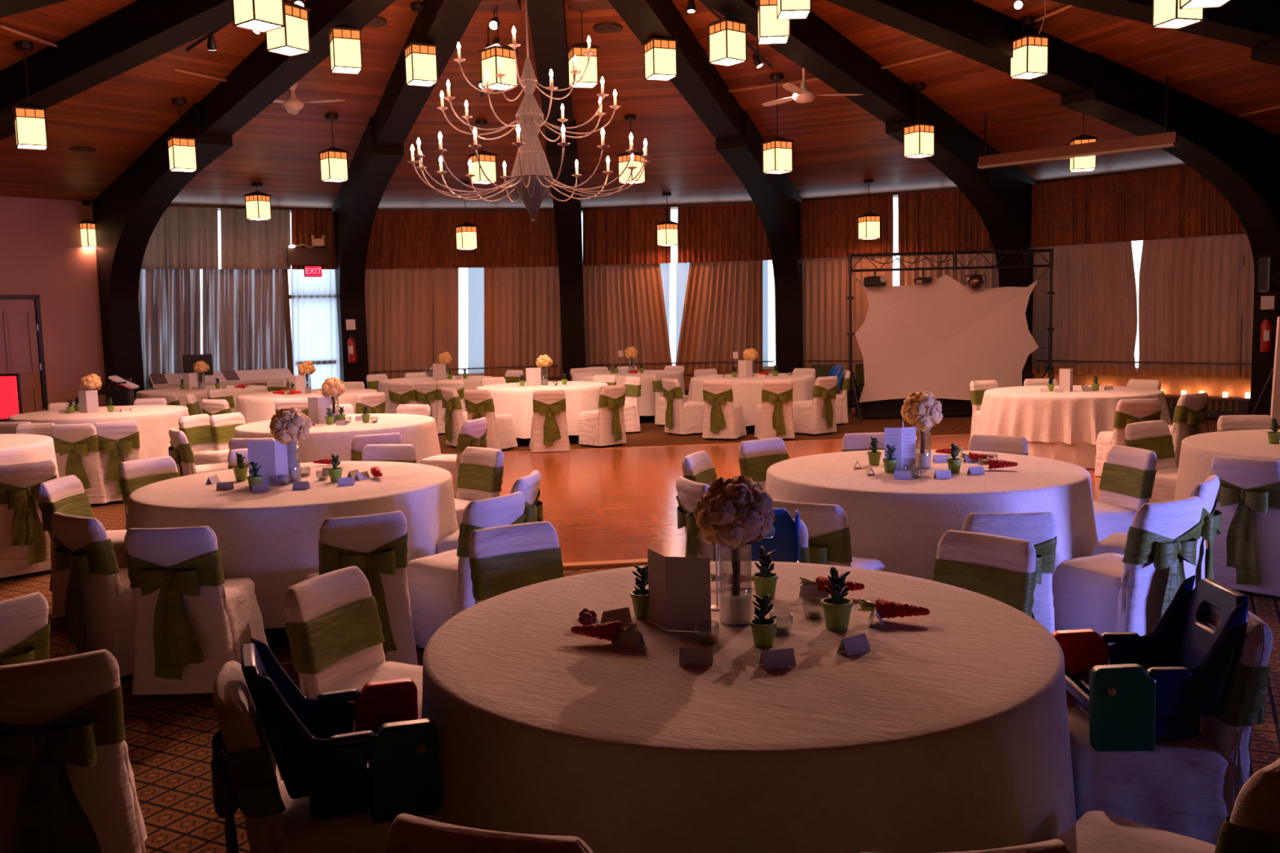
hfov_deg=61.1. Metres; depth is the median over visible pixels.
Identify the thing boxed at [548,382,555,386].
place card
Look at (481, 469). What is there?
banquet chair
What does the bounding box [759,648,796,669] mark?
place card
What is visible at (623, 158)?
pendant lantern
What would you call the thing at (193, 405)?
banquet chair
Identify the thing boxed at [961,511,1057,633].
banquet chair
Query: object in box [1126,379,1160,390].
banquet chair
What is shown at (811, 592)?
place card
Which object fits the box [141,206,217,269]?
wall panel
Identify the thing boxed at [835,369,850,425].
banquet chair
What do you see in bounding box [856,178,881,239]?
pendant lantern
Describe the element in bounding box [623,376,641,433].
banquet chair
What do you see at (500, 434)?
banquet chair
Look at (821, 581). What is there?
carrot
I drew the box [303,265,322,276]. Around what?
exit sign
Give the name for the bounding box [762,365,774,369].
window
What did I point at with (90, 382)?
flower bouquet
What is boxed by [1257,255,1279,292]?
wall speaker
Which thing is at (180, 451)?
banquet chair
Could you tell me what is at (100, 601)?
banquet chair
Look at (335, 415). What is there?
glass vase
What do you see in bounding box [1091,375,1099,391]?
succulent pot
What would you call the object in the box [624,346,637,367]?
flower bouquet
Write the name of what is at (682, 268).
sheer curtain
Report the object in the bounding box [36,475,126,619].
banquet chair
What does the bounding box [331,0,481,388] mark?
beam
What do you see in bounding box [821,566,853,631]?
succulent pot
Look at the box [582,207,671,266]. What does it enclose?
wall panel
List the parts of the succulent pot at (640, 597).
pot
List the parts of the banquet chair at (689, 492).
sash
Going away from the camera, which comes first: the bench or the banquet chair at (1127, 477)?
the banquet chair at (1127, 477)
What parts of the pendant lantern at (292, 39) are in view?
lamp shade, glass, lamp shade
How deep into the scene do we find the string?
10.59 m
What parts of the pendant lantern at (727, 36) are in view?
lamp shade, lamp shade, glass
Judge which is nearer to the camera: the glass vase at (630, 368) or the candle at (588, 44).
the candle at (588, 44)
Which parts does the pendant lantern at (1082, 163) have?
glass, lamp shade, lamp shade, rod, frame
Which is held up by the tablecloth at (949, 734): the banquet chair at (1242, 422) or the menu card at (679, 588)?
the menu card at (679, 588)
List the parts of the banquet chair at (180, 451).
sash, seat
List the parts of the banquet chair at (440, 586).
seat, sash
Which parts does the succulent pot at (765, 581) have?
pot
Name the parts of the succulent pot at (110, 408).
pot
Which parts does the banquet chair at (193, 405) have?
sash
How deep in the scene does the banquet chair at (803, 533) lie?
4.66 m
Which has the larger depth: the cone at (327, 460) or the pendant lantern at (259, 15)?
the pendant lantern at (259, 15)
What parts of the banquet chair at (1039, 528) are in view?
sash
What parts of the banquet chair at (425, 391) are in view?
sash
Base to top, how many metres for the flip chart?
1.580 m
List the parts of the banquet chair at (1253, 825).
seat, sash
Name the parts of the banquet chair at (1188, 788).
seat, sash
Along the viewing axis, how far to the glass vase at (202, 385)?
16.37 m
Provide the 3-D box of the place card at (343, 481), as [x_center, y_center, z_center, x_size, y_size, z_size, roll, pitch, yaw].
[-1.713,0.320,6.319,0.090,0.044,0.044,-4,6,-20]
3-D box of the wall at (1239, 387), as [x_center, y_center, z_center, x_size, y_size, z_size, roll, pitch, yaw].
[7.802,-0.520,16.769,0.180,0.660,3.983,-7,8,-42]
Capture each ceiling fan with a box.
[273,82,345,114]
[761,67,861,106]
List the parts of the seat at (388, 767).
backrest, armrest, armrest, red panel, green panel, knob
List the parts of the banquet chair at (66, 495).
sash, seat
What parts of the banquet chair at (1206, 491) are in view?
seat, sash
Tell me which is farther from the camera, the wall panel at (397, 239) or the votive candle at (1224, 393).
the wall panel at (397, 239)
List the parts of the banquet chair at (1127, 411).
seat, sash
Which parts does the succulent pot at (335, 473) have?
pot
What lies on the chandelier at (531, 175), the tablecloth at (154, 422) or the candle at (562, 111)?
the candle at (562, 111)
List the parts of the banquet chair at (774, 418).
seat, sash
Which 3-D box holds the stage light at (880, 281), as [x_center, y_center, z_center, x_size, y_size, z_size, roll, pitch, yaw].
[3.583,-2.260,16.535,0.300,0.249,0.260,-1,6,0]
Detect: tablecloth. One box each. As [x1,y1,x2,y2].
[0,434,58,478]
[8,404,189,458]
[124,461,458,629]
[135,385,267,413]
[233,413,440,463]
[236,388,377,423]
[377,375,491,413]
[421,560,1076,852]
[476,381,608,438]
[572,369,685,415]
[687,373,815,426]
[764,448,1097,604]
[975,385,1172,444]
[984,427,1103,468]
[1173,429,1279,549]
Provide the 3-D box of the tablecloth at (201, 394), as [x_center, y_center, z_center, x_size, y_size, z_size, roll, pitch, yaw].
[-6.622,-0.247,16.445,1.961,0.645,1.950,-1,6,6]
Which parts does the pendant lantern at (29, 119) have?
rod, lamp shade, lamp shade, frame, glass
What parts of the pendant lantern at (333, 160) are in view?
rod, lamp shade, frame, lamp shade, glass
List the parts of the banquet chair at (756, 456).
sash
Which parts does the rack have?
frame, lid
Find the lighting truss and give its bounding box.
[846,248,1054,422]
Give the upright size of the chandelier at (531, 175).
2.460 m
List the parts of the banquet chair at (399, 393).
sash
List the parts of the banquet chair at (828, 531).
sash, seat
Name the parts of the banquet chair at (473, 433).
seat, sash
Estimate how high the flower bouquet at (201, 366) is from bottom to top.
0.340 m
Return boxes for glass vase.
[197,373,205,389]
[288,441,301,481]
[305,376,311,393]
[331,398,339,422]
[540,368,548,385]
[628,358,635,370]
[718,544,751,624]
[915,427,931,468]
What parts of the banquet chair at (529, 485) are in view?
seat, sash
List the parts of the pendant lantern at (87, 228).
lamp shade, frame, lamp shade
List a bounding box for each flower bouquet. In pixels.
[80,373,102,391]
[193,360,209,382]
[269,407,311,445]
[297,360,315,386]
[320,377,345,413]
[438,351,452,373]
[536,354,552,378]
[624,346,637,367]
[693,475,775,595]
[742,347,758,360]
[900,391,942,453]
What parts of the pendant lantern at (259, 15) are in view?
glass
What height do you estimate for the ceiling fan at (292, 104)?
0.333 m
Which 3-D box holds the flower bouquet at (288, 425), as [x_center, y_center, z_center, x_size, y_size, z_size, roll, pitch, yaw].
[-2.094,0.063,6.510,0.240,0.361,0.245,-6,7,-35]
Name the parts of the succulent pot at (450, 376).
pot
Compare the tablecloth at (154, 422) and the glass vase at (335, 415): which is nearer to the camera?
the glass vase at (335, 415)
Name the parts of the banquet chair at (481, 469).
seat, sash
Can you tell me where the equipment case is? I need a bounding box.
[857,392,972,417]
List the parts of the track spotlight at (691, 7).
bulb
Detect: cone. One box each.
[234,383,248,388]
[272,389,286,394]
[285,389,301,394]
[313,457,332,464]
[369,466,382,477]
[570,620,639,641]
[627,369,640,373]
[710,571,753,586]
[758,370,772,375]
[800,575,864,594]
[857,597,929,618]
[935,446,963,454]
[960,451,993,460]
[977,457,1017,469]
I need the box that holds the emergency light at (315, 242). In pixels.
[311,235,325,246]
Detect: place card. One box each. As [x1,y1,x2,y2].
[58,409,67,413]
[112,408,121,412]
[121,407,131,411]
[205,475,220,484]
[216,481,234,490]
[251,484,270,493]
[292,481,310,489]
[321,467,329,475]
[335,420,346,425]
[337,476,354,486]
[346,469,359,478]
[354,471,369,480]
[355,416,362,421]
[512,382,519,386]
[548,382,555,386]
[568,382,574,385]
[600,607,632,624]
[611,631,645,649]
[679,647,713,666]
[716,374,723,377]
[758,374,764,377]
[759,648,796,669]
[778,373,785,376]
[799,584,829,599]
[836,632,871,656]
[853,459,861,468]
[865,466,875,475]
[867,607,883,627]
[893,471,911,479]
[932,454,948,462]
[933,470,951,479]
[963,454,979,462]
[966,466,985,475]
[1040,387,1048,392]
[1054,388,1063,392]
[1083,386,1093,391]
[1104,386,1114,390]
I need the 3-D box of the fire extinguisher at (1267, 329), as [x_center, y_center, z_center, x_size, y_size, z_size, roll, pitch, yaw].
[8.469,-1.378,14.629,0.142,0.760,0.174,-2,6,-4]
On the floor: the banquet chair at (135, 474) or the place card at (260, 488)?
the banquet chair at (135, 474)
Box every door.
[0,294,48,422]
[284,269,340,379]
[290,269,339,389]
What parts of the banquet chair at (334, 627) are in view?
sash, seat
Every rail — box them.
[371,364,557,372]
[590,360,773,365]
[807,360,863,361]
[1035,360,1251,364]
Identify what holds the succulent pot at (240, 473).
on the tablecloth at (270, 539)
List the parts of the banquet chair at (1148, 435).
sash, seat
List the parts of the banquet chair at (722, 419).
sash, seat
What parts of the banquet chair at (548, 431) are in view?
sash, seat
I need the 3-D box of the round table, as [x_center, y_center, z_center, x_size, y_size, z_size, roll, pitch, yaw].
[-1.365,-0.206,15.335,1.810,0.737,1.810,1,6,21]
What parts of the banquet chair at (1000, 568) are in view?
sash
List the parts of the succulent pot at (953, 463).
pot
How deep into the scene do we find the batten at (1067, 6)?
10.94 m
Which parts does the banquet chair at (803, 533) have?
sash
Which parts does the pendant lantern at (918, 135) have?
lamp shade, lamp shade, rod, frame, glass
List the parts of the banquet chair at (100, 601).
sash, seat, leg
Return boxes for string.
[1039,0,1045,33]
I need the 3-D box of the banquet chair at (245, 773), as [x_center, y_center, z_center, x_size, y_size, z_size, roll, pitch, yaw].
[-0.806,1.035,2.870,0.591,0.810,0.519,-4,6,-20]
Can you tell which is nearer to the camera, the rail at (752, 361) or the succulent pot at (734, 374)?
the succulent pot at (734, 374)
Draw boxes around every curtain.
[138,269,200,390]
[202,269,285,371]
[364,267,458,379]
[467,267,484,373]
[484,266,562,377]
[582,263,671,370]
[659,262,669,338]
[675,260,762,374]
[675,262,689,358]
[762,260,768,366]
[802,255,893,373]
[899,249,999,288]
[1031,240,1137,376]
[1137,233,1254,378]
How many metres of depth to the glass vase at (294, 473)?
6.49 m
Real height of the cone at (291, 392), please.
0.065 m
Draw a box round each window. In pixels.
[458,373,484,376]
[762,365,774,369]
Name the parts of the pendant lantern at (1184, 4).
lamp shade, glass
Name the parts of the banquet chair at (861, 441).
sash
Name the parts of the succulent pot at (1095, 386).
pot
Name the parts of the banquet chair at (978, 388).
seat, sash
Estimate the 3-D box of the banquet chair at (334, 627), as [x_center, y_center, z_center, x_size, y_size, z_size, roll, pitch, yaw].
[-0.899,0.941,3.806,0.599,0.810,0.534,1,6,23]
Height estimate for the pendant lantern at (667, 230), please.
0.963 m
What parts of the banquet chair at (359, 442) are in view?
sash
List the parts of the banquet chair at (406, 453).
sash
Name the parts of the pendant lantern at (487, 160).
glass, lamp shade, frame, lamp shade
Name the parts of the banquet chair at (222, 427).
sash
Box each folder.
[151,373,167,383]
[221,370,239,380]
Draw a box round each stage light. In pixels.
[863,270,886,286]
[913,268,932,283]
[964,267,986,290]
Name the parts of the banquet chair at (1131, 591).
seat, sash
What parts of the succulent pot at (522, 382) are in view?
pot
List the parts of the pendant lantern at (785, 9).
lamp shade, glass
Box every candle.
[411,151,414,160]
[417,145,420,155]
[438,139,442,149]
[439,162,442,171]
[440,97,444,106]
[446,87,450,96]
[457,48,460,57]
[465,106,468,115]
[468,165,471,174]
[473,134,476,144]
[485,78,488,88]
[498,65,501,74]
[503,167,506,176]
[512,33,515,43]
[516,132,519,142]
[549,76,553,86]
[561,110,564,118]
[561,132,564,142]
[573,62,576,70]
[575,165,577,173]
[587,43,591,52]
[600,84,604,93]
[601,135,604,145]
[606,162,609,171]
[613,96,617,105]
[629,140,632,149]
[630,157,633,166]
[644,146,647,155]
[1222,391,1227,396]
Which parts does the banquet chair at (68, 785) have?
sash, seat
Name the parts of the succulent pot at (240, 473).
pot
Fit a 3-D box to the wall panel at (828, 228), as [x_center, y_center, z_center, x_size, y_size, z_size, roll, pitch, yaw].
[3.575,-3.491,19.062,1.752,1.010,0.072,2,7,28]
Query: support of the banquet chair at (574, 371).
on the floor
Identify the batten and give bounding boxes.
[0,23,57,47]
[173,67,226,81]
[728,77,819,92]
[880,49,952,69]
[1022,4,1073,27]
[1236,104,1279,117]
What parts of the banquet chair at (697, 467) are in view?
sash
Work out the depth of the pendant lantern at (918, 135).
13.58 m
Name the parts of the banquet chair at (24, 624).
sash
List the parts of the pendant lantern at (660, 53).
lamp shade, lamp shade, glass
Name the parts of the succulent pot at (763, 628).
pot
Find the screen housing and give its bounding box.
[977,75,1178,168]
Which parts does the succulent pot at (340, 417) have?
pot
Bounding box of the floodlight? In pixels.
[288,244,311,248]
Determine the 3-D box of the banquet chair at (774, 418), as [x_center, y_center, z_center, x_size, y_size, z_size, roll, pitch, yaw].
[1.816,-0.230,14.629,0.519,0.810,0.591,-2,6,-5]
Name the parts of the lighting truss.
leg, leg, leg, leg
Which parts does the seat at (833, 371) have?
backrest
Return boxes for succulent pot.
[66,399,74,413]
[73,396,79,411]
[106,397,114,412]
[179,378,183,389]
[214,377,220,388]
[232,452,248,481]
[246,461,262,490]
[289,382,295,394]
[324,408,333,424]
[327,453,342,481]
[337,405,346,420]
[360,405,370,422]
[447,369,453,379]
[462,368,467,377]
[519,374,524,386]
[561,373,567,384]
[613,363,618,373]
[630,564,649,618]
[639,363,644,373]
[731,365,737,377]
[749,594,777,647]
[751,546,777,599]
[773,364,777,376]
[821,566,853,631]
[866,435,881,465]
[882,444,897,472]
[946,443,962,472]
[1046,376,1054,391]
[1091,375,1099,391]
[1266,417,1279,444]
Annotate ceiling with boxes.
[0,0,1279,213]
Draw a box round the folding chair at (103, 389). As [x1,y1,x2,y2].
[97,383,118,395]
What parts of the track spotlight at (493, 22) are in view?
bulb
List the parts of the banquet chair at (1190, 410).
seat, sash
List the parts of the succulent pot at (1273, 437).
pot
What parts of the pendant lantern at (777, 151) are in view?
glass, rod, lamp shade, lamp shade, frame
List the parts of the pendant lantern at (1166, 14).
glass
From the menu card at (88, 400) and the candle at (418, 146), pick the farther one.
the menu card at (88, 400)
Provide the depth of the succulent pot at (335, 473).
6.46 m
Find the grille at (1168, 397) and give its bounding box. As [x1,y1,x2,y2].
[1164,394,1250,400]
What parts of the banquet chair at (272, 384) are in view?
sash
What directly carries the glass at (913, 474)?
on the tablecloth at (900, 524)
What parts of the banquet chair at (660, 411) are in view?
sash, seat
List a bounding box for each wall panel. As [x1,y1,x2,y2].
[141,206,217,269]
[220,208,290,269]
[291,210,336,269]
[365,210,558,269]
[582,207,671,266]
[677,204,772,262]
[800,195,893,258]
[897,190,994,252]
[1031,166,1246,247]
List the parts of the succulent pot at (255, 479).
pot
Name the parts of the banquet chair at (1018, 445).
sash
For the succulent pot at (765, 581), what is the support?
on the tablecloth at (949, 734)
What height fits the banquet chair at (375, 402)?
0.810 m
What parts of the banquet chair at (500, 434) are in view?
sash, seat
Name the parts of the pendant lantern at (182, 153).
rod, lamp shade, lamp shade, frame, glass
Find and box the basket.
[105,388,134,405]
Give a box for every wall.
[0,195,106,406]
[168,164,1189,211]
[523,377,562,382]
[684,369,774,388]
[1034,372,1251,418]
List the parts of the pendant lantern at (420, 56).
rod, lamp shade, lamp shade, frame, glass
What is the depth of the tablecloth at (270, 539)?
5.82 m
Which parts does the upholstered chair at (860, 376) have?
seat, backrest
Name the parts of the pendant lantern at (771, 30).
lamp shade, lamp shade, glass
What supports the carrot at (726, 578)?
on the tablecloth at (949, 734)
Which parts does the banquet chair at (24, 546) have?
sash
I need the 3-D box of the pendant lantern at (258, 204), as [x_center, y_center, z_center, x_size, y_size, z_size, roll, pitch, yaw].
[-6.088,-3.611,17.276,0.300,0.615,0.300,1,6,26]
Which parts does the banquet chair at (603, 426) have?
seat, sash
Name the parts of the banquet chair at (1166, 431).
seat, sash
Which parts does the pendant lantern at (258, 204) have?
lamp shade, lamp shade, frame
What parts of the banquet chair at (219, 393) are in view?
sash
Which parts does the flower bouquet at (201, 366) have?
stem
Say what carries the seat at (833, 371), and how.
on the banquet chair at (842, 394)
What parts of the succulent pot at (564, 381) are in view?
pot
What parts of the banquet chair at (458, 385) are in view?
sash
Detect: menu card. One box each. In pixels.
[78,390,98,413]
[182,373,198,389]
[247,440,297,484]
[288,374,305,394]
[307,396,331,423]
[432,363,446,379]
[525,367,541,386]
[647,547,711,632]
[737,360,752,377]
[884,426,915,471]
[1059,368,1073,391]
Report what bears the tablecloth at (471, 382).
on the round table
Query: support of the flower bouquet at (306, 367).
in the glass vase at (308, 389)
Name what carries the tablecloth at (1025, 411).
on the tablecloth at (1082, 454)
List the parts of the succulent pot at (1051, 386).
pot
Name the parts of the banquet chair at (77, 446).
sash, seat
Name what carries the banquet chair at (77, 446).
on the floor
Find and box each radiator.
[684,388,688,395]
[847,390,862,405]
[1164,394,1250,417]
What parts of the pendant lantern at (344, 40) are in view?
lamp shade, lamp shade, glass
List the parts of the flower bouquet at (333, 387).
stem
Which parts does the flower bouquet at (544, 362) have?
stem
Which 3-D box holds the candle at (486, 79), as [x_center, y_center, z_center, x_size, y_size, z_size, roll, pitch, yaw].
[-1.166,-2.618,8.300,0.023,0.085,0.024,1,6,20]
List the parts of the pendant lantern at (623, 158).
lamp shade, lamp shade, frame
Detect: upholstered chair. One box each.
[811,364,836,377]
[848,363,864,415]
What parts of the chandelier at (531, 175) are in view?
bulb, arm, arm, arm, arm, arm, arm, arm, arm, arm, arm, arm, arm, arm, arm, arm, arm, hanging rod, beaded stem, lamp shade, arm, arm, arm, bulb, arm, arm, arm, arm, arm, arm, arm, arm, arm, arm, arm, bulb, arm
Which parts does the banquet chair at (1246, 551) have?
sash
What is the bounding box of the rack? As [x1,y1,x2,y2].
[105,375,139,405]
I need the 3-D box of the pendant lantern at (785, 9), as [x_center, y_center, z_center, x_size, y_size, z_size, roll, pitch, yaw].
[1.360,-4.099,9.621,0.300,0.869,0.300,-1,6,0]
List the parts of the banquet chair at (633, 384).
seat, sash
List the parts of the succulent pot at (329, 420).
pot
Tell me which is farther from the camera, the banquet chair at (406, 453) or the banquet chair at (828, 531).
the banquet chair at (406, 453)
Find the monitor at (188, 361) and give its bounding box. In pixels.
[182,354,213,381]
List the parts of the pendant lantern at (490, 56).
rod, lamp shade, lamp shade, frame, glass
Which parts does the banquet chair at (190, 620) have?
sash, seat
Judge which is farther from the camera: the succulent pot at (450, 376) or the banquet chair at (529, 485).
the succulent pot at (450, 376)
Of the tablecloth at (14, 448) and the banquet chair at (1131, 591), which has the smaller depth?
the banquet chair at (1131, 591)
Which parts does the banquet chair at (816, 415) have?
seat, sash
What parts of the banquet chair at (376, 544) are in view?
seat, sash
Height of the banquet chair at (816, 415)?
0.810 m
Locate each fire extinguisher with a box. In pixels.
[346,319,357,363]
[1260,295,1275,352]
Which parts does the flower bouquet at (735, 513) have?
stem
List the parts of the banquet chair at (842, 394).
seat, sash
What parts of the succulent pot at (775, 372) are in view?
pot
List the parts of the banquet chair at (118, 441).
sash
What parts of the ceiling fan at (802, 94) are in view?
blade, blade, motor, down rod, blade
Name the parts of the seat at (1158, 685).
red panel, knob, armrest, green panel, armrest, backrest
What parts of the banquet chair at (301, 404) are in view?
sash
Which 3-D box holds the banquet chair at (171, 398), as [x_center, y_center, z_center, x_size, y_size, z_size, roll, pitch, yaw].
[-6.593,-0.088,15.248,0.518,0.810,0.586,-1,6,-1]
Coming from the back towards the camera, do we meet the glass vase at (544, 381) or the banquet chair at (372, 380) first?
the banquet chair at (372, 380)
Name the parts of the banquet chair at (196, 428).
sash, seat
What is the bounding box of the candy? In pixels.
[577,608,596,626]
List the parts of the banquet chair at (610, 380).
sash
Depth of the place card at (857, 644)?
3.00 m
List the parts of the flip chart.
leg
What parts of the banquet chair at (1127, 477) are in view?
seat, sash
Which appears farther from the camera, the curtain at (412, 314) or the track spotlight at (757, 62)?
the curtain at (412, 314)
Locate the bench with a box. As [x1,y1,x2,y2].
[148,368,293,390]
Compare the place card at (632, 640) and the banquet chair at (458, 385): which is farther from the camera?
the banquet chair at (458, 385)
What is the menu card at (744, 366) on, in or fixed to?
on the tablecloth at (747, 391)
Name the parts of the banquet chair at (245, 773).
sash, seat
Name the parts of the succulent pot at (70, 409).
pot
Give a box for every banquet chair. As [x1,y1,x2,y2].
[0,422,31,434]
[0,458,57,580]
[0,591,50,666]
[0,648,147,852]
[14,422,54,436]
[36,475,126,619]
[47,401,79,410]
[50,423,110,505]
[50,511,133,679]
[93,420,141,504]
[118,456,179,529]
[124,525,268,696]
[133,397,166,405]
[147,392,179,405]
[168,427,228,476]
[178,413,229,465]
[185,393,201,415]
[201,399,231,417]
[207,388,235,413]
[209,412,246,450]
[210,661,444,852]
[227,448,248,469]
[228,437,275,453]
[266,379,286,391]
[275,398,308,416]
[283,566,422,731]
[302,511,417,665]
[330,404,353,414]
[342,382,364,388]
[351,432,402,461]
[355,391,386,413]
[360,444,416,463]
[366,373,387,391]
[386,813,592,852]
[388,382,417,413]
[395,404,431,417]
[404,372,427,377]
[406,491,524,648]
[413,381,441,434]
[419,417,487,498]
[435,380,465,435]
[436,470,543,553]
[440,387,467,446]
[454,446,503,528]
[464,389,517,449]
[468,521,564,604]
[480,377,506,386]
[504,369,523,382]
[528,389,570,452]
[569,367,590,381]
[578,384,626,448]
[587,366,608,372]
[592,374,616,386]
[614,366,637,370]
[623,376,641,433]
[652,372,688,426]
[662,377,704,435]
[664,365,684,377]
[675,476,713,561]
[680,450,716,484]
[693,368,717,377]
[702,381,746,439]
[712,519,808,563]
[737,437,789,489]
[754,380,795,439]
[773,499,885,571]
[792,368,815,376]
[792,376,837,435]
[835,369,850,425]
[841,432,884,452]
[860,839,1071,852]
[932,529,1036,617]
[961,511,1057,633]
[968,434,1028,455]
[969,380,999,437]
[1023,378,1057,386]
[1052,758,1279,852]
[1053,496,1202,664]
[1066,604,1273,845]
[1092,475,1222,589]
[1093,398,1160,475]
[1093,444,1157,542]
[1124,421,1177,502]
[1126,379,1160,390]
[1132,420,1177,472]
[1168,392,1208,467]
[1209,455,1279,596]
[1216,414,1271,431]
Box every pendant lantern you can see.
[12,40,48,150]
[78,200,96,247]
[165,97,197,172]
[231,0,284,32]
[243,182,271,220]
[265,0,311,56]
[318,112,348,182]
[327,19,362,74]
[402,0,438,86]
[454,180,477,249]
[467,119,497,184]
[478,5,519,90]
[566,9,599,88]
[616,114,645,184]
[642,36,678,80]
[655,192,679,245]
[706,13,748,66]
[755,0,789,44]
[760,72,794,173]
[776,0,811,19]
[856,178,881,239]
[902,82,936,158]
[1009,16,1051,79]
[1068,113,1097,172]
[1151,0,1204,29]
[1179,0,1230,9]
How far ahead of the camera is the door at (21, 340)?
16.55 m
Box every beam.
[0,0,67,17]
[0,0,233,140]
[92,0,395,399]
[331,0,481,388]
[526,0,586,381]
[608,0,803,373]
[701,0,1036,386]
[826,0,1279,416]
[1048,0,1279,66]
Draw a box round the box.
[286,248,336,265]
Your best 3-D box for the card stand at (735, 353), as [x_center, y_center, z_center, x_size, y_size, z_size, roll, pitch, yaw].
[1.428,-0.929,16.183,0.059,0.370,0.060,4,8,40]
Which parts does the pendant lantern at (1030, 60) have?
glass, lamp shade, frame, lamp shade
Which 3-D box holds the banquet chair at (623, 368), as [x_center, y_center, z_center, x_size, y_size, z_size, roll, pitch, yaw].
[-0.231,-0.647,19.203,0.534,0.810,0.599,-2,6,-2]
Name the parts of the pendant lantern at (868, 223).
rod, lamp shade, lamp shade, frame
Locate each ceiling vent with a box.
[68,146,95,152]
[364,16,386,27]
[592,22,622,33]
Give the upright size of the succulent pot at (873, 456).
0.176 m
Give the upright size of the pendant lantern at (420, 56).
0.852 m
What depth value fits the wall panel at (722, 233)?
19.69 m
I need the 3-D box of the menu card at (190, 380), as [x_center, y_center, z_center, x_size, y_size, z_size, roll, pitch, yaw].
[-6.768,-0.681,16.308,0.209,0.250,0.062,-2,6,-5]
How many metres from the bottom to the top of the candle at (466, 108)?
0.085 m
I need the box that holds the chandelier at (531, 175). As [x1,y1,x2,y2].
[407,0,651,222]
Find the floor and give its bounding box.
[0,405,1279,852]
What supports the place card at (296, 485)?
on the tablecloth at (270, 539)
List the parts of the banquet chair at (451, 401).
sash, seat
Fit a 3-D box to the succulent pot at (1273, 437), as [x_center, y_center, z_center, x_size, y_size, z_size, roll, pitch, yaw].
[4.183,0.028,7.150,0.084,0.169,0.084,-1,6,0]
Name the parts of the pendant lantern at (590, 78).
rod, lamp shade, lamp shade, frame, glass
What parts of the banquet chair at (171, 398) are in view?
sash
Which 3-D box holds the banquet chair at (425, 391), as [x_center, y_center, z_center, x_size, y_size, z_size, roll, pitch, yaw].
[-3.208,-0.291,16.427,0.518,0.810,0.586,-2,6,-4]
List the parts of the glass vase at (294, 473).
glass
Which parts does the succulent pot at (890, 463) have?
pot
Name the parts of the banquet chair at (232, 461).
sash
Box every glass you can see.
[277,474,290,484]
[301,466,310,475]
[315,470,328,479]
[694,622,719,643]
[769,611,793,632]
[802,597,823,617]
[908,467,921,477]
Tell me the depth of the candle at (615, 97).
9.08 m
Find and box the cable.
[870,257,951,263]
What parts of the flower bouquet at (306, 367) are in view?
stem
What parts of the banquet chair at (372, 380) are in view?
sash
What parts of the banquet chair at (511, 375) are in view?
sash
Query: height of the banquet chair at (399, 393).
0.810 m
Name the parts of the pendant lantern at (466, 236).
rod, lamp shade, lamp shade, frame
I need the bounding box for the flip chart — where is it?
[1251,316,1279,425]
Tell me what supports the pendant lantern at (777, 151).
hanging from the ceiling
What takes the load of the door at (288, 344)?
in the wall
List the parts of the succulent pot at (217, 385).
pot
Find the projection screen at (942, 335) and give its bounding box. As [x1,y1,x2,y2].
[851,266,1049,402]
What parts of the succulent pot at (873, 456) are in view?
pot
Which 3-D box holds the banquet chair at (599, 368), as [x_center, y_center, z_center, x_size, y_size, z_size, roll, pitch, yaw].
[-0.675,-0.644,19.274,0.518,0.810,0.586,-4,6,-21]
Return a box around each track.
[185,23,228,51]
[479,39,499,97]
[698,0,773,68]
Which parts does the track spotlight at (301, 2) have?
bulb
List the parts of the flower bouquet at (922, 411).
stem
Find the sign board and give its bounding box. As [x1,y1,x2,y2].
[0,373,22,421]
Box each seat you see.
[240,638,440,823]
[719,507,802,563]
[815,365,843,389]
[1051,575,1248,751]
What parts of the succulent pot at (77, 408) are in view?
pot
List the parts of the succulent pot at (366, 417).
pot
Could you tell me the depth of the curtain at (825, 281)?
19.42 m
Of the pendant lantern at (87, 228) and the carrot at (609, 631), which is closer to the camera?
the carrot at (609, 631)
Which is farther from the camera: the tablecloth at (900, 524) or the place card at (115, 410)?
the place card at (115, 410)
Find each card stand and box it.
[617,350,622,373]
[711,543,720,610]
[733,351,737,377]
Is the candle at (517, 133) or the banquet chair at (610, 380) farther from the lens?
the banquet chair at (610, 380)
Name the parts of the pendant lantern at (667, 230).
lamp shade, lamp shade, frame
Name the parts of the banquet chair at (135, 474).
sash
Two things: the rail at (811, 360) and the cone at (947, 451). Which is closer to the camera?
the cone at (947, 451)
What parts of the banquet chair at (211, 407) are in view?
sash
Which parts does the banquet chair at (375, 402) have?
sash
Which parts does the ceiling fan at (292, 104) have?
blade, motor, blade, blade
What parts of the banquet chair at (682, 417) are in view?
sash, seat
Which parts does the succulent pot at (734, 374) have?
pot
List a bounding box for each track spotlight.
[207,31,217,50]
[293,0,304,6]
[478,80,482,88]
[485,26,489,47]
[488,9,499,30]
[686,0,695,13]
[752,37,763,68]
[1013,0,1023,9]
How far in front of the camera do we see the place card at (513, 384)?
15.19 m
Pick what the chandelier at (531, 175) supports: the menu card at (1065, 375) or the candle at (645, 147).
the candle at (645, 147)
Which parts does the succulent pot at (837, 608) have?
pot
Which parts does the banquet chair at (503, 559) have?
sash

